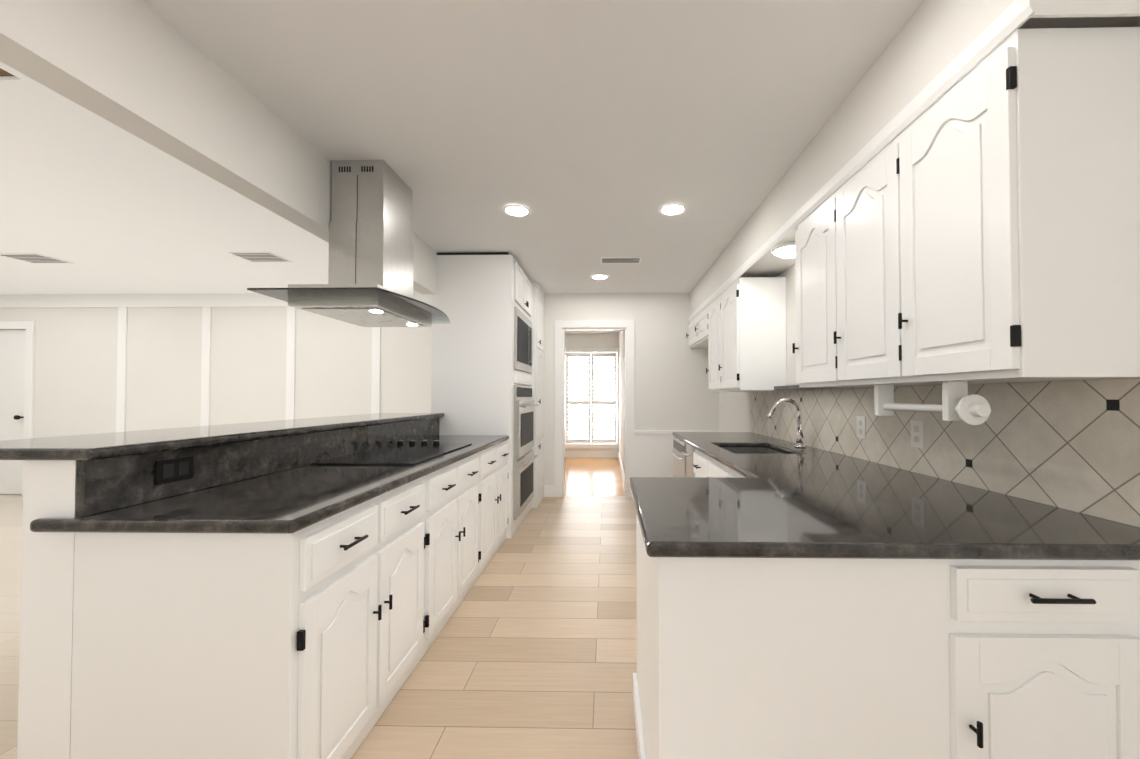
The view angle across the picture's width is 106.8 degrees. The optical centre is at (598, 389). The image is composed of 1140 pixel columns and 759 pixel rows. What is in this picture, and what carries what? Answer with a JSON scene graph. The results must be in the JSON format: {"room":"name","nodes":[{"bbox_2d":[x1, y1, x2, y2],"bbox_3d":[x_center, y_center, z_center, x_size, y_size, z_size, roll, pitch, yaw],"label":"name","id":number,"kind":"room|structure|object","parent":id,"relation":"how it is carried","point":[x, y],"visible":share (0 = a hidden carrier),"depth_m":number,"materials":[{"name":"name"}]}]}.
{"room":"kitchen","nodes":[
{"label":"kitchen","id":0,"kind":"room"},
{"bbox_2d":[17,460,77,758],"bbox_3d":[-1.480,0.728,2.378,0.145,1.030,2.460,0,-1,1],"label":"wall","id":1,"kind":"structure","parent":0,"point":[46,643],"depth_m":1.15,"materials":[{"name":"white paint"}]},
{"bbox_2d":[0,413,443,460],"bbox_3d":[-1.613,0.196,2.376,0.550,0.033,2.484,0,-1,1],"label":"bar","id":2,"kind":"object","parent":1,"relation":"on","point":[88,447],"visible":1,"depth_m":1.48,"materials":[{"name":"black stone"}]},
{"bbox_2d":[75,417,439,516],"bbox_3d":[-1.395,0.290,2.383,0.024,0.155,2.459,0,-1,1],"label":"backsplash","id":3,"kind":"structure","parent":1,"relation":"attached to","point":[106,485],"depth_m":1.57,"materials":[{"name":"black stone"}]},
{"bbox_2d":[155,456,193,484],"bbox_3d":[-1.396,0.264,1.394,0.008,0.075,0.120,0,-1,1],"label":"outlet","id":4,"kind":"object","parent":3,"relation":"attached to","point":[172,470],"visible":1,"depth_m":1.39,"materials":[{"name":"black plastic"}]},
{"bbox_2d":[0,0,436,293],"bbox_3d":[-1.511,-1.051,0.662,0.125,0.370,5.950,0,-1,1],"label":"header beam","id":5,"kind":"structure","parent":0,"point":[142,70],"depth_m":1.43,"materials":[{"name":"paint"}]},
{"bbox_2d":[0,458,637,758],"bbox_3d":[-3.596,1.304,3.036,10.240,0.100,10.940,0,-1,1],"label":"floor","id":6,"kind":"structure","parent":0,"point":[531,652],"depth_m":2.01,"materials":[{"name":"brown wood"}]},
{"bbox_2d":[70,472,433,758],"bbox_3d":[-1.111,0.810,1.550,0.621,0.840,0.820,0,-1,1],"label":"base cabinet","id":7,"kind":"object","parent":6,"relation":"on","point":[315,640],"depth_m":1.15,"materials":[{"name":"white wood"}]},
{"bbox_2d":[430,451,481,645],"bbox_3d":[-1.096,0.823,2.370,0.621,0.840,0.820,0,-1,1],"label":"base cabinet","id":8,"kind":"object","parent":6,"relation":"on","point":[456,558],"depth_m":2.32,"materials":[{"name":"white wood"}]},
{"bbox_2d":[431,252,531,537],"bbox_3d":[-1.058,0.048,4.102,0.738,2.448,0.980,0,-1,1],"label":"tall cabinet","id":9,"kind":"object","parent":6,"relation":"on","point":[477,298],"visible":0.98,"depth_m":3.62,"materials":[{"name":"white wood"}]},
{"bbox_2d":[514,307,532,373],"bbox_3d":[-0.717,-0.449,4.104,0.078,0.546,0.796,0,-1,1],"label":"built-in microwave","id":10,"kind":"object","parent":9,"relation":"in","point":[523,345],"visible":0.94,"depth_m":3.98,"materials":[{"name":"silver metal"}]},
{"bbox_2d":[513,385,537,519],"bbox_3d":[-0.699,0.556,4.087,0.114,1.176,0.796,0,-1,1],"label":"double wall oven","id":11,"kind":"object","parent":9,"relation":"in","point":[523,472],"visible":1,"depth_m":3.88,"materials":[{"name":"silver metal"}]},
{"bbox_2d":[482,440,508,571],"bbox_3d":[-1.081,0.837,3.189,0.621,0.840,0.819,0,-1,1],"label":"base cabinet","id":12,"kind":"object","parent":6,"relation":"on","point":[494,458],"depth_m":3.14,"materials":[{"name":"white wood"}]},
{"bbox_2d":[30,435,508,533],"bbox_3d":[-1.140,0.385,2.362,0.715,0.035,2.489,0,-1,1],"label":"countertop","id":13,"kind":"structure","parent":12,"relation":"on","point":[290,501],"depth_m":1.32,"materials":[{"name":"stone"}]},
{"bbox_2d":[311,440,471,464],"bbox_3d":[-1.128,0.352,2.473,0.495,0.034,0.890,0,-1,1],"label":"cooktop","id":14,"kind":"object","parent":13,"relation":"in","point":[411,452],"visible":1,"depth_m":2.34,"materials":[{"name":"black glass"}]},
{"bbox_2d":[531,282,543,507],"bbox_3d":[-1.024,0.060,4.846,0.779,2.448,0.507,0,-1,1],"label":"pantry cabinet","id":15,"kind":"object","parent":6,"relation":"on","point":[538,350],"visible":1,"depth_m":4.67,"materials":[{"name":"white wood"}]},
{"bbox_2d":[669,437,685,476],"bbox_3d":[1.000,0.844,3.605,0.729,0.839,0.575,0,-1,1],"label":"dishwasher","id":16,"kind":"object","parent":6,"relation":"on","point":[679,460],"visible":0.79,"depth_m":3.56,"materials":[{"name":"silver metal"}]},
{"bbox_2d":[681,444,694,476],"bbox_3d":[0.998,0.837,3.182,0.718,0.839,0.260,0,-1,1],"label":"trash compactor","id":17,"kind":"object","parent":6,"relation":"on","point":[688,453],"visible":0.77,"depth_m":3.16,"materials":[{"name":"silver metal"}]},
{"bbox_2d":[693,447,765,476],"bbox_3d":[1.033,0.830,2.785,0.730,0.840,0.523,0,-1,1],"label":"base cabinet","id":18,"kind":"object","parent":6,"relation":"on","point":[697,454],"depth_m":2.92,"materials":[{"name":"white wood"}]},
{"bbox_2d":[721,464,743,477],"bbox_3d":[1.019,0.816,1.944,0.730,0.840,0.523,0,-1,1],"label":"base cabinet","id":19,"kind":"object","parent":6,"relation":"on","point":[726,472],"depth_m":2.19,"materials":[{"name":"white wood"}]},
{"bbox_2d":[701,451,786,477],"bbox_3d":[1.026,0.823,2.365,0.730,0.840,0.566,0,-1,1],"label":"base cabinet","id":20,"kind":"object","parent":6,"relation":"on","point":[704,465],"depth_m":2.56,"materials":[{"name":"white wood"}]},
{"bbox_2d":[629,432,1139,559],"bbox_3d":[0.763,0.387,2.435,1.258,0.035,2.997,0,-1,1],"label":"countertop","id":21,"kind":"structure","parent":20,"relation":"on","point":[805,502],"depth_m":1.16,"materials":[{"name":"stone"}]},
{"bbox_2d":[724,448,785,453],"bbox_3d":[0.994,0.509,2.723,0.414,0.199,0.594,0,-1,1],"label":"sink basin","id":22,"kind":"object","parent":21,"relation":"in","point":[753,451],"visible":0.06,"depth_m":3.01,"materials":[{"name":"silver metal"}]},
{"bbox_2d":[767,398,804,447],"bbox_3d":[1.209,0.215,2.724,0.242,0.316,0.094,0,-1,1],"label":"faucet","id":23,"kind":"object","parent":21,"relation":"on","point":[799,440],"visible":1,"depth_m":2.73,"materials":[{"name":"silver metal"}]},
{"bbox_2d":[633,513,1139,758],"bbox_3d":[0.701,0.805,1.297,1.144,0.840,0.780,0,-1,1],"label":"base cabinet","id":24,"kind":"object","parent":6,"relation":"on","point":[797,658],"visible":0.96,"depth_m":0.97,"materials":[{"name":"white wood"}]},
{"bbox_2d":[0,293,719,484],"bbox_3d":[-3.558,0.064,5.186,10.000,2.450,0.160,0,-1,1],"label":"wall","id":25,"kind":"structure","parent":0,"point":[75,375],"depth_m":5.12,"materials":[{"name":"paint"}]},
{"bbox_2d":[0,330,25,493],"bbox_3d":[-7.399,0.272,5.184,0.812,2.018,0.115,0,-1,1],"label":"room door","id":26,"kind":"structure","parent":25,"relation":"in","point":[12,358],"depth_m":5.20,"materials":[{"name":"white wood"}]},
{"bbox_2d":[0,293,431,495],"bbox_3d":[-4.990,0.063,5.119,7.140,2.450,0.025,0,-1,1],"label":"trim","id":27,"kind":"structure","parent":25,"relation":"attached to","point":[205,302],"depth_m":5.13,"materials":[{"name":"white wood"}]},
{"bbox_2d":[554,320,634,497],"bbox_3d":[-0.052,0.226,5.131,0.963,2.125,0.140,0,-1,1],"label":"door frame","id":28,"kind":"structure","parent":25,"relation":"attached to","point":[627,327],"depth_m":5.07,"materials":[{"name":"white wood"}]},
{"bbox_2d":[635,430,719,476],"bbox_3d":[0.933,0.887,5.038,1.010,0.800,0.030,0,-1,1],"label":"trim","id":29,"kind":"structure","parent":25,"relation":"attached to","point":[653,455],"depth_m":5.05,"materials":[{"name":"white wood"}]},
{"bbox_2d":[0,0,923,333],"bbox_3d":[-3.596,-1.246,3.078,10.240,0.100,10.940,0,-1,1],"label":"ceiling","id":30,"kind":"structure","parent":0,"point":[589,134],"depth_m":2.01,"materials":[{"name":"paint"}]},
{"bbox_2d":[0,68,13,75],"bbox_3d":[-2.679,-1.247,1.216,0.796,0.018,0.906,0,-1,1],"label":"boards","id":31,"kind":"object","parent":30,"relation":"attached to","point":[3,72],"depth_m":1.65,"materials":[{"name":"brown wood"}]},
{"bbox_2d":[0,253,73,263],"bbox_3d":[-5.073,-1.179,3.813,0.360,0.009,0.260,0,-1,1],"label":"ceiling vent","id":32,"kind":"object","parent":30,"relation":"in","point":[35,258],"visible":1,"depth_m":3.79,"materials":[{"name":"grey metal"}]},
{"bbox_2d":[229,252,291,262],"bbox_3d":[-3.014,-1.179,3.777,0.360,0.009,0.260,0,-1,1],"label":"ceiling vent","id":33,"kind":"object","parent":30,"relation":"in","point":[254,257],"visible":1,"depth_m":3.75,"materials":[{"name":"grey metal"}]},
{"bbox_2d":[247,160,449,326],"bbox_3d":[-1.253,-0.800,2.379,0.690,0.813,0.900,0,-1,1],"label":"range hood","id":34,"kind":"object","parent":30,"relation":"hanging from","point":[371,265],"visible":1,"depth_m":2.22,"materials":[{"name":"silver metal"}]},
{"bbox_2d":[502,205,530,216],"bbox_3d":[-0.550,-1.195,2.833,0.190,0.002,0.190,0,-1,1],"label":"recessed light","id":35,"kind":"object","parent":30,"relation":"in","point":[517,210],"visible":1,"depth_m":2.82,"materials":[{"name":"white plastic"}]},
{"bbox_2d":[591,275,608,279],"bbox_3d":[0.008,-1.169,4.403,0.190,0.002,0.190,0,-1,1],"label":"recessed light","id":36,"kind":"object","parent":30,"relation":"in","point":[599,277],"visible":1,"depth_m":4.41,"materials":[{"name":"white"}]},
{"bbox_2d":[600,257,641,263],"bbox_3d":[0.198,-1.178,3.860,0.370,0.009,0.160,0,-1,1],"label":"ceiling vent","id":37,"kind":"object","parent":30,"relation":"in","point":[613,260],"visible":0.98,"depth_m":3.85,"materials":[{"name":"grey metal"}]},
{"bbox_2d":[658,203,686,215],"bbox_3d":[0.490,-1.195,2.815,0.190,0.002,0.190,0,-1,1],"label":"recessed light","id":38,"kind":"object","parent":30,"relation":"in","point":[672,209],"visible":1,"depth_m":2.81,"materials":[{"name":"white plastic"}]},
{"bbox_2d":[690,0,1139,314],"bbox_3d":[1.229,-1.048,3.039,0.349,0.294,4.079,0,-1,1],"label":"soffit beam","id":39,"kind":"structure","parent":30,"relation":"attached to","point":[930,42],"depth_m":1.60,"materials":[{"name":"paint"}]},
{"bbox_2d":[771,241,794,257],"bbox_3d":[1.218,-0.879,2.697,0.220,0.054,0.220,0,-1,1],"label":"light","id":40,"kind":"object","parent":39,"relation":"attached to","point":[785,250],"visible":0.6,"depth_m":2.65,"materials":[{"name":"white plastic"}]},
{"bbox_2d":[565,333,617,451],"bbox_3d":[-0.221,0.118,8.407,1.200,2.450,0.120,0,-1,1],"label":"wall","id":41,"kind":"structure","parent":0,"point":[601,340],"depth_m":8.36,"materials":[{"name":"paint"}]},
{"bbox_2d":[568,357,613,438],"bbox_3d":[-0.152,0.168,8.448,1.015,1.810,0.005,0,-1,1],"label":"window","id":42,"kind":"structure","parent":41,"relation":"in","point":[587,396],"depth_m":8.45,"materials":[{"name":"white"}]},
{"bbox_2d":[566,352,616,443],"bbox_3d":[-0.154,0.167,8.380,1.005,1.800,0.057,0,-1,1],"label":"window shutters","id":43,"kind":"object","parent":42,"relation":"attached to","point":[590,404],"visible":0.96,"depth_m":8.37,"materials":[{"name":"white wood"}]},
{"bbox_2d":[565,452,617,457],"bbox_3d":[-0.237,1.281,8.319,1.230,0.120,0.018,0,-1,1],"label":"baseboard","id":44,"kind":"structure","parent":41,"relation":"attached to","point":[567,454],"depth_m":8.31,"materials":[{"name":"white wood"}]},
{"bbox_2d":[565,348,618,447],"bbox_3d":[-0.172,0.166,8.328,1.140,1.970,0.035,0,-1,1],"label":"window frame","id":45,"kind":"structure","parent":41,"relation":"in","point":[592,350],"depth_m":8.32,"materials":[{"name":"white wood"}]},
{"bbox_2d":[618,331,624,474],"bbox_3d":[0.421,0.092,6.826,0.140,2.450,3.260,0,-1,1],"label":"wall","id":46,"kind":"structure","parent":0,"point":[621,335],"depth_m":6.60,"materials":[{"name":"paint"}]},
{"bbox_2d":[618,452,624,489],"bbox_3d":[0.361,1.255,6.748,0.018,0.120,3.140,0,-1,1],"label":"baseboard","id":47,"kind":"structure","parent":46,"relation":"attached to","point":[621,467],"depth_m":6.54,"materials":[{"name":"white wood"}]},
{"bbox_2d":[719,21,1139,527],"bbox_3d":[1.434,0.001,1.338,0.120,2.450,7.680,0,-1,1],"label":"wall","id":48,"kind":"structure","parent":0,"point":[734,411],"depth_m":3.31,"materials":[{"name":"paint"}]},
{"bbox_2d":[686,304,709,347],"bbox_3d":[1.231,-0.660,4.577,0.396,0.320,0.988,0,-1,1],"label":"upper cabinet","id":49,"kind":"object","parent":48,"relation":"attached to","point":[697,335],"visible":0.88,"depth_m":4.56,"materials":[{"name":"white wood"}]},
{"bbox_2d":[706,277,786,391],"bbox_3d":[1.214,-0.411,3.626,0.396,0.850,0.907,0,-1,1],"label":"upper cabinet","id":50,"kind":"object","parent":48,"relation":"attached to","point":[746,334],"visible":1,"depth_m":3.18,"materials":[{"name":"white wood"}]},
{"bbox_2d":[774,385,835,389],"bbox_3d":[1.347,-0.017,2.678,0.098,0.030,0.971,0,-1,1],"label":"shelf","id":51,"kind":"object","parent":48,"relation":"attached to","point":[792,387],"visible":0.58,"depth_m":2.84,"materials":[{"name":"grey metal"}]},
{"bbox_2d":[688,0,1139,321],"bbox_3d":[1.220,-0.874,3.028,0.364,0.060,4.094,0,-1,1],"label":"trim","id":52,"kind":"structure","parent":48,"relation":"attached to","point":[1014,16],"depth_m":1.22,"materials":[{"name":"white wood"}]},
{"bbox_2d":[750,378,1139,526],"bbox_3d":[1.385,0.180,2.381,0.012,0.374,3.090,0,-1,1],"label":"tile backsplash","id":53,"kind":"structure","parent":48,"relation":"attached to","point":[1073,445],"depth_m":1.39,"materials":[{"name":"tile"}]},
{"bbox_2d":[857,416,865,438],"bbox_3d":[1.372,0.198,2.216,0.006,0.115,0.072,0,-1,1],"label":"electrical outlet plate","id":54,"kind":"object","parent":53,"relation":"attached to","point":[861,420],"depth_m":2.21,"materials":[{"name":"white plastic"}]},
{"bbox_2d":[911,420,923,447],"bbox_3d":[1.365,0.191,1.816,0.006,0.115,0.072,0,-1,1],"label":"electrical outlet plate","id":55,"kind":"object","parent":53,"relation":"attached to","point":[917,434],"depth_m":1.81,"materials":[{"name":"white plastic"}]},
{"bbox_2d":[792,27,1139,387],"bbox_3d":[1.179,-0.445,1.609,0.396,0.850,1.182,0,-1,1],"label":"upper cabinet","id":56,"kind":"object","parent":48,"relation":"attached to","point":[979,223],"visible":1,"depth_m":1.07,"materials":[{"name":"white wood"}]},
{"bbox_2d":[874,381,990,424],"bbox_3d":[1.091,0.042,1.414,0.090,0.130,0.442,0,-1,1],"label":"paper towel holder","id":57,"kind":"object","parent":56,"relation":"attached to","point":[959,403],"visible":1,"depth_m":1.28,"materials":[{"name":"white plastic"}]}
]}

